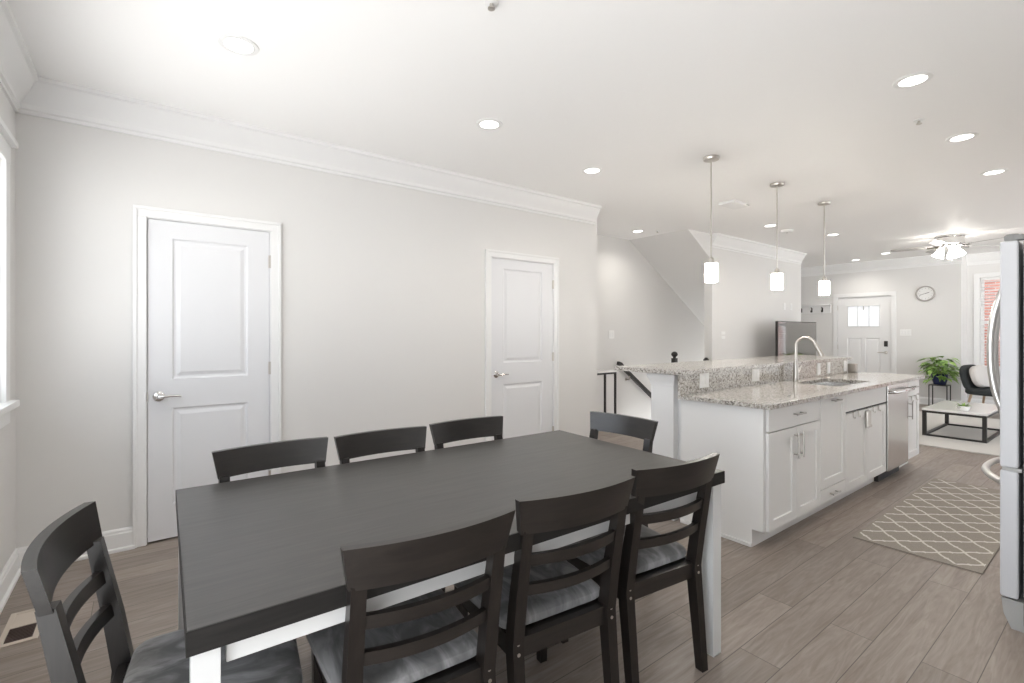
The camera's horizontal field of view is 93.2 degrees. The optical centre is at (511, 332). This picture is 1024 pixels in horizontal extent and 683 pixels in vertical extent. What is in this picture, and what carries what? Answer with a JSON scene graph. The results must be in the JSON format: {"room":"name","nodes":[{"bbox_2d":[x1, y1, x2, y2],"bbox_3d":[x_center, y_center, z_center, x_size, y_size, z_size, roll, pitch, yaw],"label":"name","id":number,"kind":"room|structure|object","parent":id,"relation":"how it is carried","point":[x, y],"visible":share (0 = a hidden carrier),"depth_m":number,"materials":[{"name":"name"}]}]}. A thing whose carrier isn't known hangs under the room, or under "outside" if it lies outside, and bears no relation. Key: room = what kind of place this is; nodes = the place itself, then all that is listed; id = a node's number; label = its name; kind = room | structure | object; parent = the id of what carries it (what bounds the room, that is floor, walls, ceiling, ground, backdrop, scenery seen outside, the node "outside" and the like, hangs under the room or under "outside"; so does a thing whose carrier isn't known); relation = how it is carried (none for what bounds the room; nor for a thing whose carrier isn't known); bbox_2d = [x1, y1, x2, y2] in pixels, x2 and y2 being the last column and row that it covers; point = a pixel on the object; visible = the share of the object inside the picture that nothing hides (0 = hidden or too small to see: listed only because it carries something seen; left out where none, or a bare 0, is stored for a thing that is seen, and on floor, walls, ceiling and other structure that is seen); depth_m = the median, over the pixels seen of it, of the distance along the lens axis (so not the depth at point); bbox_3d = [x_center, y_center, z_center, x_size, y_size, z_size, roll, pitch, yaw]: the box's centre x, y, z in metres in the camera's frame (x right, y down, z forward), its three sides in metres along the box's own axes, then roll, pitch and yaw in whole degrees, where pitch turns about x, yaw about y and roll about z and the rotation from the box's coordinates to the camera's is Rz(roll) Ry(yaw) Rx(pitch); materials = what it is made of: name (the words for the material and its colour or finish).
{"room":"dining room","nodes":[
{"label":"dining room","id":0,"kind":"room"},
{"bbox_2d":[0,87,14,572],"bbox_3d":[-1.569,-0.040,1.000,0.150,2.740,4.390,0,0,-37],"label":"wall","id":1,"kind":"structure","parent":0,"point":[7,113],"depth_m":2.58,"materials":[{"name":"white paint"}]},
{"bbox_2d":[0,117,19,428],"bbox_3d":[-1.916,-0.263,1.540,0.150,1.455,2.390,0,0,-37],"label":"window","id":2,"kind":"structure","parent":1,"relation":"in","point":[7,140],"depth_m":2.42,"materials":[{"name":"white paint"}]},
{"bbox_2d":[0,548,20,613],"bbox_3d":[-1.818,1.263,1.476,0.028,0.134,3.050,0,0,-37],"label":"baseboard","id":3,"kind":"structure","parent":1,"relation":"attached to","point":[10,574],"depth_m":2.49,"materials":[{"name":"white paint"}]},
{"bbox_2d":[0,0,37,112],"bbox_3d":[-1.425,-1.315,1.021,0.105,0.190,4.250,0,0,-37],"label":"trim","id":4,"kind":"structure","parent":1,"relation":"attached to","point":[18,73],"depth_m":2.38,"materials":[{"name":"white paint"}]},
{"bbox_2d":[15,112,596,547],"bbox_3d":[-1.239,-0.040,4.452,4.790,2.740,0.990,0,0,-37],"label":"wall","id":5,"kind":"structure","parent":0,"point":[383,285],"depth_m":3.54,"materials":[{"name":"white paint"}]},
{"bbox_2d":[15,526,134,568],"bbox_3d":[-0.883,1.263,4.083,4.670,0.134,0.028,0,0,-37],"label":"baseboard","id":6,"kind":"structure","parent":5,"relation":"attached to","point":[117,540],"depth_m":2.93,"materials":[{"name":"white paint"}]},
{"bbox_2d":[133,204,280,547],"bbox_3d":[-2.030,0.271,3.275,0.842,2.119,0.188,0,0,-37],"label":"door","id":7,"kind":"structure","parent":5,"relation":"in","point":[207,287],"depth_m":3.19,"materials":[{"name":"white paint"}]},
{"bbox_2d":[16,76,601,224],"bbox_3d":[-0.876,-1.315,4.040,4.630,0.190,0.105,0,0,-37],"label":"trim","id":8,"kind":"structure","parent":5,"relation":"attached to","point":[47,98],"depth_m":3.39,"materials":[{"name":"white paint"}]},
{"bbox_2d":[485,249,558,441],"bbox_3d":[0.095,0.271,4.888,0.934,2.119,0.188,0,0,-37],"label":"door","id":9,"kind":"structure","parent":5,"relation":"in","point":[522,290],"depth_m":4.85,"materials":[{"name":"white paint"}]},
{"bbox_2d":[0,404,1023,682],"bbox_3d":[4.169,1.390,4.043,12.670,0.120,9.400,0,0,-37],"label":"floor","id":10,"kind":"structure","parent":0,"point":[813,601],"depth_m":2.28,"materials":[{"name":"brown wood"}]},
{"bbox_2d":[0,608,38,648],"bbox_3d":[-2.209,1.327,2.190,0.130,0.006,0.320,0,0,-37],"label":"floor vent","id":11,"kind":"object","parent":10,"relation":"in","point":[21,627],"visible":0.79,"depth_m":2.16,"materials":[{"name":"beige metal"}]},
{"bbox_2d":[3,623,36,643],"bbox_3d":[-2.168,1.327,2.136,0.090,0.004,0.135,0,0,-37],"label":"grille","id":12,"kind":"object","parent":11,"relation":"attached to","point":[22,632],"depth_m":2.13,"materials":[{"name":"grey"}]},
{"bbox_2d":[21,501,302,682],"bbox_3d":[-0.867,0.901,1.270,0.555,0.857,0.448,0,0,-29],"label":"dining chair","id":13,"kind":"object","parent":10,"relation":"on","point":[161,658],"visible":0.7,"depth_m":1.24,"materials":[{"name":"black wood"}]},
{"bbox_2d":[123,629,302,682],"bbox_3d":[-0.801,0.893,1.307,0.404,0.047,0.440,0,0,-29],"label":"cushion","id":14,"kind":"object","parent":13,"relation":"on","point":[161,658],"depth_m":1.27,"materials":[{"name":"grey fabric"}]},
{"bbox_2d":[212,437,327,482],"bbox_3d":[-0.867,0.901,1.869,0.448,0.857,0.555,0,0,-38],"label":"dining chair","id":15,"kind":"object","parent":10,"relation":"on","point":[230,462],"visible":0.1,"depth_m":2.05,"materials":[{"name":"black wood"}]},
{"bbox_2d":[334,426,426,463],"bbox_3d":[-0.487,0.901,2.124,0.448,0.857,0.555,0,0,-35],"label":"dining chair","id":16,"kind":"object","parent":10,"relation":"on","point":[354,445],"visible":0.09,"depth_m":2.32,"materials":[{"name":"black wood"}]},
{"bbox_2d":[306,507,514,682],"bbox_3d":[-0.310,0.901,1.375,0.448,0.857,0.555,0,0,-33],"label":"dining chair","id":17,"kind":"object","parent":10,"relation":"on","point":[425,638],"visible":0.88,"depth_m":1.23,"materials":[{"name":"brown wood"}]},
{"bbox_2d":[306,589,477,682],"bbox_3d":[-0.351,0.893,1.438,0.440,0.047,0.404,0,0,-33],"label":"cushion","id":18,"kind":"object","parent":17,"relation":"on","point":[428,666],"depth_m":1.34,"materials":[{"name":"grey fabric"}]},
{"bbox_2d":[176,430,724,682],"bbox_3d":[-0.172,0.953,1.886,1.854,0.760,1.034,0,0,-36],"label":"dining table","id":19,"kind":"object","parent":10,"relation":"on","point":[260,566],"visible":0.79,"depth_m":1.52,"materials":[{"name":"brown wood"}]},
{"bbox_2d":[429,416,502,592],"bbox_3d":[-0.104,0.901,2.427,0.448,0.857,0.555,0,0,-35],"label":"dining chair","id":20,"kind":"object","parent":10,"relation":"on","point":[478,427],"visible":0.07,"depth_m":2.62,"materials":[{"name":"black wood"}]},
{"bbox_2d":[453,475,634,682],"bbox_3d":[0.086,0.901,1.677,0.448,0.857,0.555,0,0,-31],"label":"dining chair","id":21,"kind":"object","parent":10,"relation":"on","point":[546,601],"visible":0.81,"depth_m":1.51,"materials":[{"name":"black wood"}]},
{"bbox_2d":[453,560,599,628],"bbox_3d":[0.047,0.893,1.742,0.440,0.047,0.404,0,0,-31],"label":"cushion","id":22,"kind":"object","parent":21,"relation":"on","point":[544,608],"depth_m":1.62,"materials":[{"name":"grey fabric"}]},
{"bbox_2d":[597,370,616,413],"bbox_3d":[1.020,0.919,6.298,0.800,0.822,0.220,0,0,-37],"label":"stair railing","id":23,"kind":"object","parent":10,"relation":"on","point":[599,372],"visible":0.37,"depth_m":6.45,"materials":[{"name":"black metal"}]},
{"bbox_2d":[589,411,657,586],"bbox_3d":[0.447,0.901,2.582,0.555,0.857,0.448,0,0,-41],"label":"dining chair","id":24,"kind":"object","parent":10,"relation":"on","point":[642,428],"visible":0.09,"depth_m":2.73,"materials":[{"name":"black wood"}]},
{"bbox_2d":[560,452,719,682],"bbox_3d":[0.495,0.901,1.984,0.448,0.857,0.555,0,0,-31],"label":"dining chair","id":25,"kind":"object","parent":10,"relation":"on","point":[652,561],"visible":0.68,"depth_m":1.81,"materials":[{"name":"black wood"}]},
{"bbox_2d":[560,525,685,573],"bbox_3d":[0.456,0.893,2.048,0.440,0.047,0.404,0,0,-31],"label":"cushion","id":26,"kind":"object","parent":25,"relation":"on","point":[652,560],"depth_m":1.92,"materials":[{"name":"grey fabric"}]},
{"bbox_2d":[646,373,678,520],"bbox_3d":[1.099,0.815,3.515,0.079,1.030,0.238,0,0,-37],"label":"island post","id":27,"kind":"object","parent":10,"relation":"on","point":[664,387],"visible":0.55,"depth_m":3.48,"materials":[{"name":"white paint"}]},
{"bbox_2d":[671,351,708,362],"bbox_3d":[2.489,0.793,6.748,0.842,1.074,0.087,0,0,-37],"label":"guard","id":28,"kind":"object","parent":10,"relation":"on","point":[674,354],"visible":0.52,"depth_m":6.50,"materials":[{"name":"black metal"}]},
{"bbox_2d":[680,399,764,546],"bbox_3d":[1.361,0.896,3.175,0.032,0.868,0.568,0,0,-37],"label":"island end panel","id":29,"kind":"object","parent":10,"relation":"on","point":[737,433],"visible":0.86,"depth_m":3.09,"materials":[{"name":"white paint"}]},
{"bbox_2d":[754,400,819,545],"bbox_3d":[1.700,0.896,3.393,0.766,0.868,0.620,0,0,-37],"label":"base cabinet","id":30,"kind":"object","parent":10,"relation":"on","point":[792,433],"visible":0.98,"depth_m":3.14,"materials":[{"name":"white paint"}]},
{"bbox_2d":[680,372,924,409],"bbox_3d":[2.655,0.446,4.106,3.285,0.030,0.607,0,0,-37],"label":"countertop","id":31,"kind":"structure","parent":30,"relation":"on","point":[774,395],"depth_m":3.60,"materials":[{"name":"stone"}]},
{"bbox_2d":[792,336,823,380],"bbox_3d":[2.611,0.231,4.253,0.118,0.399,0.248,0,0,-37],"label":"faucet","id":32,"kind":"object","parent":31,"relation":"on","point":[796,371],"visible":1,"depth_m":4.29,"materials":[{"name":"silver metal"}]},
{"bbox_2d":[812,381,855,385],"bbox_3d":[2.790,0.551,4.214,0.740,0.178,0.380,0,0,-37],"label":"sink","id":33,"kind":"object","parent":31,"relation":"in","point":[827,383],"visible":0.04,"depth_m":4.49,"materials":[{"name":"silver metal"}]},
{"bbox_2d":[848,363,857,372],"bbox_3d":[3.679,0.383,5.225,0.080,0.096,0.075,0,0,-37],"label":"box","id":34,"kind":"object","parent":31,"relation":"on","point":[852,367],"visible":0.99,"depth_m":5.20,"materials":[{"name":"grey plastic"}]},
{"bbox_2d":[807,395,845,516],"bbox_3d":[2.193,0.896,3.767,0.468,0.868,0.620,0,0,-37],"label":"base cabinet","id":35,"kind":"object","parent":10,"relation":"on","point":[832,419],"visible":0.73,"depth_m":3.56,"materials":[{"name":"white paint"}]},
{"bbox_2d":[833,386,885,502],"bbox_3d":[2.740,0.896,4.205,0.930,0.868,0.585,0,0,-37],"label":"base cabinet","id":36,"kind":"object","parent":10,"relation":"on","point":[865,447],"visible":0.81,"depth_m":3.94,"materials":[{"name":"white paint"}]},
{"bbox_2d":[865,408,871,427],"bbox_3d":[2.907,0.698,3.953,0.080,0.154,0.042,0,0,-37],"label":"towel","id":37,"kind":"object","parent":36,"relation":"attached to","point":[868,413],"visible":1,"depth_m":3.93,"materials":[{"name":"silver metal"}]},
{"bbox_2d":[874,382,914,481],"bbox_3d":[3.377,0.897,4.639,0.600,0.866,0.664,0,0,-37],"label":"dishwasher","id":38,"kind":"object","parent":10,"relation":"on","point":[896,402],"visible":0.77,"depth_m":4.39,"materials":[{"name":"grey metal"}]},
{"bbox_2d":[899,380,919,466],"bbox_3d":[3.767,0.896,4.962,0.400,0.868,0.620,0,0,-37],"label":"base cabinet","id":39,"kind":"object","parent":10,"relation":"on","point":[913,407],"visible":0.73,"depth_m":4.77,"materials":[{"name":"white paint"}]},
{"bbox_2d":[853,478,999,574],"bbox_3d":[3.210,1.326,3.529,2.060,0.008,0.610,0,0,-38],"label":"kitchen rug","id":40,"kind":"object","parent":10,"relation":"on","point":[956,524],"visible":0.94,"depth_m":3.30,"materials":[{"name":"beige fabric"}]},
{"bbox_2d":[928,383,950,405],"bbox_3d":[7.564,1.125,8.560,0.256,0.410,0.256,0,0,-37],"label":"plant stand","id":41,"kind":"object","parent":10,"relation":"on","point":[932,384],"visible":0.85,"depth_m":8.56,"materials":[{"name":"black metal"}]},
{"bbox_2d":[917,356,959,384],"bbox_3d":[7.557,0.682,8.509,0.690,0.532,0.738,0,0,-37],"label":"potted plant","id":42,"kind":"object","parent":41,"relation":"on","point":[937,377],"visible":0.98,"depth_m":8.49,"materials":[{"name":"green plant"}]},
{"bbox_2d":[919,411,999,455],"bbox_3d":[6.410,1.324,6.152,3.050,0.012,2.650,0,0,-37],"label":"area rug","id":43,"kind":"object","parent":10,"relation":"on","point":[934,420],"visible":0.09,"depth_m":6.25,"materials":[{"name":"grey carpet"}]},
{"bbox_2d":[922,400,999,442],"bbox_3d":[5.926,1.145,6.343,1.188,0.347,0.608,0,0,-37],"label":"coffee table","id":44,"kind":"object","parent":43,"relation":"on","point":[977,410],"visible":0.77,"depth_m":6.17,"materials":[{"name":"black metal"}]},
{"bbox_2d":[956,402,970,410],"bbox_3d":[5.607,0.912,6.010,0.163,0.118,0.163,0,0,-37],"label":"potted succulent","id":45,"kind":"object","parent":44,"relation":"on","point":[963,407],"visible":1,"depth_m":5.98,"materials":[{"name":"white ceramic"}]},
{"bbox_2d":[959,364,992,402],"bbox_3d":[7.644,0.929,7.722,0.600,0.806,0.640,0,0,-23],"label":"armchair","id":46,"kind":"object","parent":10,"relation":"on","point":[971,389],"visible":0.47,"depth_m":7.81,"materials":[{"name":"grey fabric"}]},
{"bbox_2d":[969,365,989,387],"bbox_3d":[7.549,0.705,7.790,0.460,0.358,0.180,0,0,-23],"label":"throw pillow","id":47,"kind":"object","parent":46,"relation":"on","point":[978,374],"visible":0.86,"depth_m":7.71,"materials":[{"name":"grey fabric"}]},
{"bbox_2d":[981,234,1023,632],"bbox_3d":[2.768,0.444,2.208,0.900,1.772,0.890,0,0,-37],"label":"refrigerator","id":48,"kind":"object","parent":10,"relation":"on","point":[1006,384],"visible":1,"depth_m":2.17,"materials":[{"name":"grey metal"}]},
{"bbox_2d":[7,0,1023,267],"bbox_3d":[4.099,-1.485,4.053,12.970,0.150,9.500,0,0,-37],"label":"ceiling","id":49,"kind":"structure","parent":0,"point":[800,94],"depth_m":2.83,"materials":[{"name":"white paint"}]},
{"bbox_2d":[217,34,258,55],"bbox_3d":[-1.340,-1.407,2.373,0.180,0.006,0.180,0,0,-37],"label":"recessed light","id":50,"kind":"object","parent":49,"relation":"in","point":[237,44],"visible":1,"depth_m":2.36,"materials":[{"name":"white plastic"}]},
{"bbox_2d":[476,118,502,129],"bbox_3d":[-0.153,-1.407,3.273,0.180,0.006,0.180,0,0,-37],"label":"recessed light","id":51,"kind":"object","parent":49,"relation":"in","point":[486,123],"visible":1,"depth_m":3.27,"materials":[{"name":"white plastic"}]},
{"bbox_2d":[485,0,497,10],"bbox_3d":[-0.088,-1.395,2.067,0.060,0.029,0.060,0,0,-37],"label":"sprinkler head","id":52,"kind":"object","parent":49,"relation":"attached to","point":[491,4],"visible":1,"depth_m":2.06},
{"bbox_2d":[582,167,602,173],"bbox_3d":[0.698,-1.407,4.208,0.180,0.006,0.180,0,0,-37],"label":"recessed light","id":53,"kind":"object","parent":49,"relation":"in","point":[589,170],"visible":1,"depth_m":4.20,"materials":[{"name":"white plastic"}]},
{"bbox_2d":[703,155,719,282],"bbox_3d":[1.605,-0.908,3.898,0.124,1.004,0.124,0,0,-37],"label":"pendant light","id":54,"kind":"object","parent":49,"relation":"hanging from","point":[711,267],"visible":1,"depth_m":3.88,"materials":[{"name":"white glass"}]},
{"bbox_2d":[719,200,749,209],"bbox_3d":[2.404,-1.396,5.238,0.400,0.028,0.220,0,0,-37],"label":"smoke detector","id":55,"kind":"object","parent":49,"relation":"attached to","point":[732,204],"visible":1,"depth_m":5.23,"materials":[{"name":"white plastic"}]},
{"bbox_2d":[763,224,775,226],"bbox_3d":[3.402,-1.407,6.374,0.180,0.006,0.180,0,0,-37],"label":"recessed light","id":56,"kind":"object","parent":49,"relation":"in","point":[767,225],"visible":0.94,"depth_m":6.37,"materials":[{"name":"white plastic"}]},
{"bbox_2d":[770,182,784,289],"bbox_3d":[2.513,-0.908,4.588,0.124,1.004,0.124,0,0,-37],"label":"pendant light","id":57,"kind":"object","parent":49,"relation":"hanging from","point":[776,277],"visible":1,"depth_m":4.58,"materials":[{"name":"white glass"}]},
{"bbox_2d":[781,229,792,233],"bbox_3d":[3.790,-1.391,6.668,0.150,0.039,0.150,0,0,-37],"label":"smoke detector","id":58,"kind":"object","parent":49,"relation":"attached to","point":[784,231],"visible":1,"depth_m":6.62,"materials":[{"name":"white plastic"}]},
{"bbox_2d":[818,201,830,294],"bbox_3d":[3.389,-0.908,5.253,0.124,1.004,0.124,0,0,-37],"label":"pendant light","id":59,"kind":"object","parent":49,"relation":"hanging from","point":[824,285],"visible":1,"depth_m":5.23,"materials":[{"name":"white glass"}]},
{"bbox_2d":[826,233,839,235],"bbox_3d":[4.618,-1.407,6.964,0.180,0.006,0.180,0,0,-37],"label":"recessed light","id":60,"kind":"object","parent":49,"relation":"in","point":[832,234],"visible":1,"depth_m":6.95,"materials":[{"name":"white plastic"}]},
{"bbox_2d":[892,71,933,88],"bbox_3d":[2.239,-1.407,2.704,0.180,0.006,0.180,0,0,-37],"label":"recessed light","id":61,"kind":"object","parent":49,"relation":"in","point":[915,79],"visible":1,"depth_m":2.70,"materials":[{"name":"white plastic"}]},
{"bbox_2d":[913,118,924,124],"bbox_3d":[2.701,-1.395,3.211,0.060,0.029,0.060,0,0,-37],"label":"sprinkler head","id":62,"kind":"object","parent":49,"relation":"attached to","point":[919,120],"visible":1,"depth_m":3.20},
{"bbox_2d":[891,234,1003,261],"bbox_3d":[6.355,-1.216,7.056,1.282,0.388,1.308,0,0,-37],"label":"ceiling fan","id":63,"kind":"object","parent":49,"relation":"hanging from","point":[952,242],"visible":0.99,"depth_m":6.99,"materials":[{"name":"silver metal"}]},
{"bbox_2d":[945,132,978,142],"bbox_3d":[3.248,-1.407,3.495,0.180,0.006,0.180,0,0,-37],"label":"recessed light","id":64,"kind":"object","parent":49,"relation":"in","point":[964,136],"visible":1,"depth_m":3.49,"materials":[{"name":"white plastic"}]},
{"bbox_2d":[980,169,1008,175],"bbox_3d":[4.235,-1.407,4.253,0.180,0.006,0.180,0,0,-37],"label":"recessed light","id":65,"kind":"object","parent":49,"relation":"in","point":[995,171],"visible":1,"depth_m":4.25,"materials":[{"name":"white plastic"}]},
{"bbox_2d":[597,234,703,419],"bbox_3d":[2.430,0.760,7.946,5.520,4.340,0.140,0,0,-37],"label":"wall","id":66,"kind":"structure","parent":0,"point":[649,321],"depth_m":7.43,"materials":[{"name":"white paint"}]},
{"bbox_2d":[609,330,613,338],"bbox_3d":[1.464,0.030,7.119,0.120,0.120,0.008,0,0,-37],"label":"light switch","id":67,"kind":"object","parent":66,"relation":"attached to","point":[611,332],"visible":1,"depth_m":7.12,"materials":[{"name":"white plastic"}]},
{"bbox_2d":[616,361,650,397],"bbox_3d":[2.203,1.030,7.625,1.686,1.209,0.097,0,0,-37],"label":"stair handrail","id":68,"kind":"object","parent":66,"relation":"attached to","point":[628,373],"visible":0.48,"depth_m":7.32,"materials":[{"name":"black metal"}]},
{"bbox_2d":[678,399,680,518],"bbox_3d":[2.353,0.814,4.417,3.010,1.032,0.208,0,0,-37],"label":"wall","id":69,"kind":"structure","parent":0,"point":[679,400],"depth_m":3.45,"materials":[{"name":"white paint"}]},
{"bbox_2d":[614,355,851,374],"bbox_3d":[2.248,0.280,4.523,3.190,0.031,0.583,0,0,-37],"label":"bar","id":70,"kind":"object","parent":69,"relation":"on","point":[708,366],"visible":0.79,"depth_m":3.99,"materials":[{"name":"stone"}]},
{"bbox_2d":[678,360,846,398],"bbox_3d":[2.384,0.379,4.296,3.068,0.165,0.021,0,0,-37],"label":"backsplash","id":71,"kind":"structure","parent":69,"relation":"attached to","point":[687,384],"depth_m":3.93,"materials":[{"name":"stone"}]},
{"bbox_2d":[699,373,708,387],"bbox_3d":[1.404,0.345,3.534,0.118,0.115,0.008,0,0,-37],"label":"wall outlet","id":72,"kind":"object","parent":71,"relation":"attached to","point":[703,377],"visible":1,"depth_m":3.52,"materials":[{"name":"white plastic"}]},
{"bbox_2d":[752,368,758,381],"bbox_3d":[2.014,0.345,3.996,0.118,0.115,0.008,0,0,-37],"label":"wall outlet","id":73,"kind":"object","parent":71,"relation":"attached to","point":[755,372],"visible":1,"depth_m":3.98,"materials":[{"name":"white plastic"}]},
{"bbox_2d":[817,363,820,374],"bbox_3d":[3.017,0.358,4.758,0.075,0.115,0.008,0,0,-37],"label":"wall outlet","id":74,"kind":"object","parent":71,"relation":"attached to","point":[818,364],"visible":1,"depth_m":4.75,"materials":[{"name":"white plastic"}]},
{"bbox_2d":[827,362,829,373],"bbox_3d":[3.208,0.358,4.903,0.075,0.115,0.008,0,0,-37],"label":"wall outlet","id":75,"kind":"object","parent":71,"relation":"attached to","point":[828,363],"visible":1,"depth_m":4.89,"materials":[{"name":"white plastic"}]},
{"bbox_2d":[843,361,846,370],"bbox_3d":[3.559,0.358,5.169,0.075,0.115,0.008,0,0,-37],"label":"wall outlet","id":76,"kind":"object","parent":71,"relation":"attached to","point":[844,362],"visible":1,"depth_m":5.16,"materials":[{"name":"white plastic"}]},
{"bbox_2d":[630,229,800,359],"bbox_3d":[3.320,0.010,8.295,3.540,2.840,1.600,0,0,-37],"label":"wall","id":77,"kind":"structure","parent":0,"point":[742,304],"depth_m":7.47,"materials":[{"name":"white paint"}]},
{"bbox_2d":[712,233,806,264],"bbox_3d":[4.051,-1.315,7.779,2.940,0.190,0.105,0,0,-37],"label":"trim","id":78,"kind":"structure","parent":77,"relation":"attached to","point":[719,241],"depth_m":7.59,"materials":[{"name":"white paint"}]},
{"bbox_2d":[775,321,815,355],"bbox_3d":[4.495,0.247,7.934,1.480,0.845,0.368,0,0,-38],"label":"television","id":79,"kind":"object","parent":77,"relation":"attached to","point":[787,333],"visible":0.61,"depth_m":7.68,"materials":[{"name":"black plastic"}]},
{"bbox_2d":[801,254,966,401],"bbox_3d":[7.157,-0.040,10.087,0.600,2.740,3.385,0,0,-37],"label":"wall","id":80,"kind":"structure","parent":0,"point":[938,326],"depth_m":9.02,"materials":[{"name":"white paint"}]},
{"bbox_2d":[801,304,830,313],"bbox_3d":[6.316,-0.502,10.626,0.090,0.185,1.200,0,0,-37],"label":"coat rack","id":81,"kind":"object","parent":80,"relation":"attached to","point":[823,308],"visible":0.42,"depth_m":10.38,"materials":[{"name":"white paint"}]},
{"bbox_2d":[833,291,895,373],"bbox_3d":[7.060,0.268,9.719,0.101,2.125,1.063,0,0,-37],"label":"door","id":82,"kind":"structure","parent":80,"relation":"in","point":[864,328],"depth_m":9.68,"materials":[{"name":"white paint"}]},
{"bbox_2d":[801,253,961,276],"bbox_3d":[6.927,-1.315,9.809,0.105,0.190,3.250,0,0,-37],"label":"trim","id":83,"kind":"structure","parent":80,"relation":"attached to","point":[928,260],"depth_m":9.45,"materials":[{"name":"white paint"}]},
{"bbox_2d":[900,329,910,335],"bbox_3d":[7.464,0.000,9.181,0.008,0.120,0.170,0,0,-37],"label":"light switch","id":84,"kind":"object","parent":80,"relation":"attached to","point":[903,332],"visible":1,"depth_m":9.18,"materials":[{"name":"white plastic"}]},
{"bbox_2d":[915,286,935,300],"bbox_3d":[7.631,-0.720,8.937,0.036,0.290,0.290,0,0,-37],"label":"wall clock","id":85,"kind":"object","parent":80,"relation":"attached to","point":[923,293],"visible":1,"depth_m":8.94,"materials":[{"name":"grey"}]},
{"bbox_2d":[919,397,960,404],"bbox_3d":[6.953,1.263,9.838,0.028,0.134,3.235,0,0,-37],"label":"baseboard","id":86,"kind":"structure","parent":80,"relation":"attached to","point":[922,400],"depth_m":8.88,"materials":[{"name":"white paint"}]},
{"bbox_2d":[956,405,970,410],"bbox_3d":[5.606,0.941,6.012,0.132,0.060,0.132,0,0,-37],"label":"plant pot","id":87,"kind":"object","parent":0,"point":[960,407],"depth_m":5.97,"materials":[{"name":"white ceramic"}]},
{"bbox_2d":[967,263,999,399],"bbox_3d":[9.105,-0.040,7.894,0.150,2.740,2.465,0,0,-37],"label":"wall","id":88,"kind":"structure","parent":0,"point":[995,267],"depth_m":8.77,"materials":[{"name":"white paint"}]},
{"bbox_2d":[967,398,994,403],"bbox_3d":[9.034,1.263,7.840,0.028,0.134,2.465,0,0,-37],"label":"baseboard","id":89,"kind":"structure","parent":88,"relation":"attached to","point":[972,399],"depth_m":8.68,"materials":[{"name":"white paint"}]},
{"bbox_2d":[966,251,999,265],"bbox_3d":[9.004,-1.315,7.816,0.105,0.190,2.465,0,0,-37],"label":"trim","id":90,"kind":"structure","parent":88,"relation":"attached to","point":[990,257],"depth_m":8.62,"materials":[{"name":"white paint"}]},
{"bbox_2d":[974,272,999,367],"bbox_3d":[8.694,-0.185,8.354,0.172,1.750,1.095,0,0,-37],"label":"window","id":91,"kind":"structure","parent":88,"relation":"in","point":[978,276],"depth_m":8.71,"materials":[{"name":"white paint"}]},
{"bbox_2d":[981,277,999,368],"bbox_3d":[8.694,-0.169,8.354,0.048,1.614,0.871,0,0,-37],"label":"window blind","id":92,"kind":"object","parent":91,"relation":"attached to","point":[991,278],"visible":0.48,"depth_m":8.63,"materials":[{"name":"white plastic"}]},
{"label":"outside","id":93,"kind":"structure","parent":0,"visible":0},
{"bbox_3d":[10.929,1.655,8.923,3.800,0.050,13.000,0,0,-37],"label":"street","id":94,"kind":"object","parent":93,"visible":0},
{"bbox_2d":[984,280,999,365],"bbox_3d":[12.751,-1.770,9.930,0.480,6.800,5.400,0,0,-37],"label":"brick house","id":95,"kind":"structure","parent":94,"relation":"on","point":[996,283],"depth_m":11.52,"materials":[{"name":"brick"}]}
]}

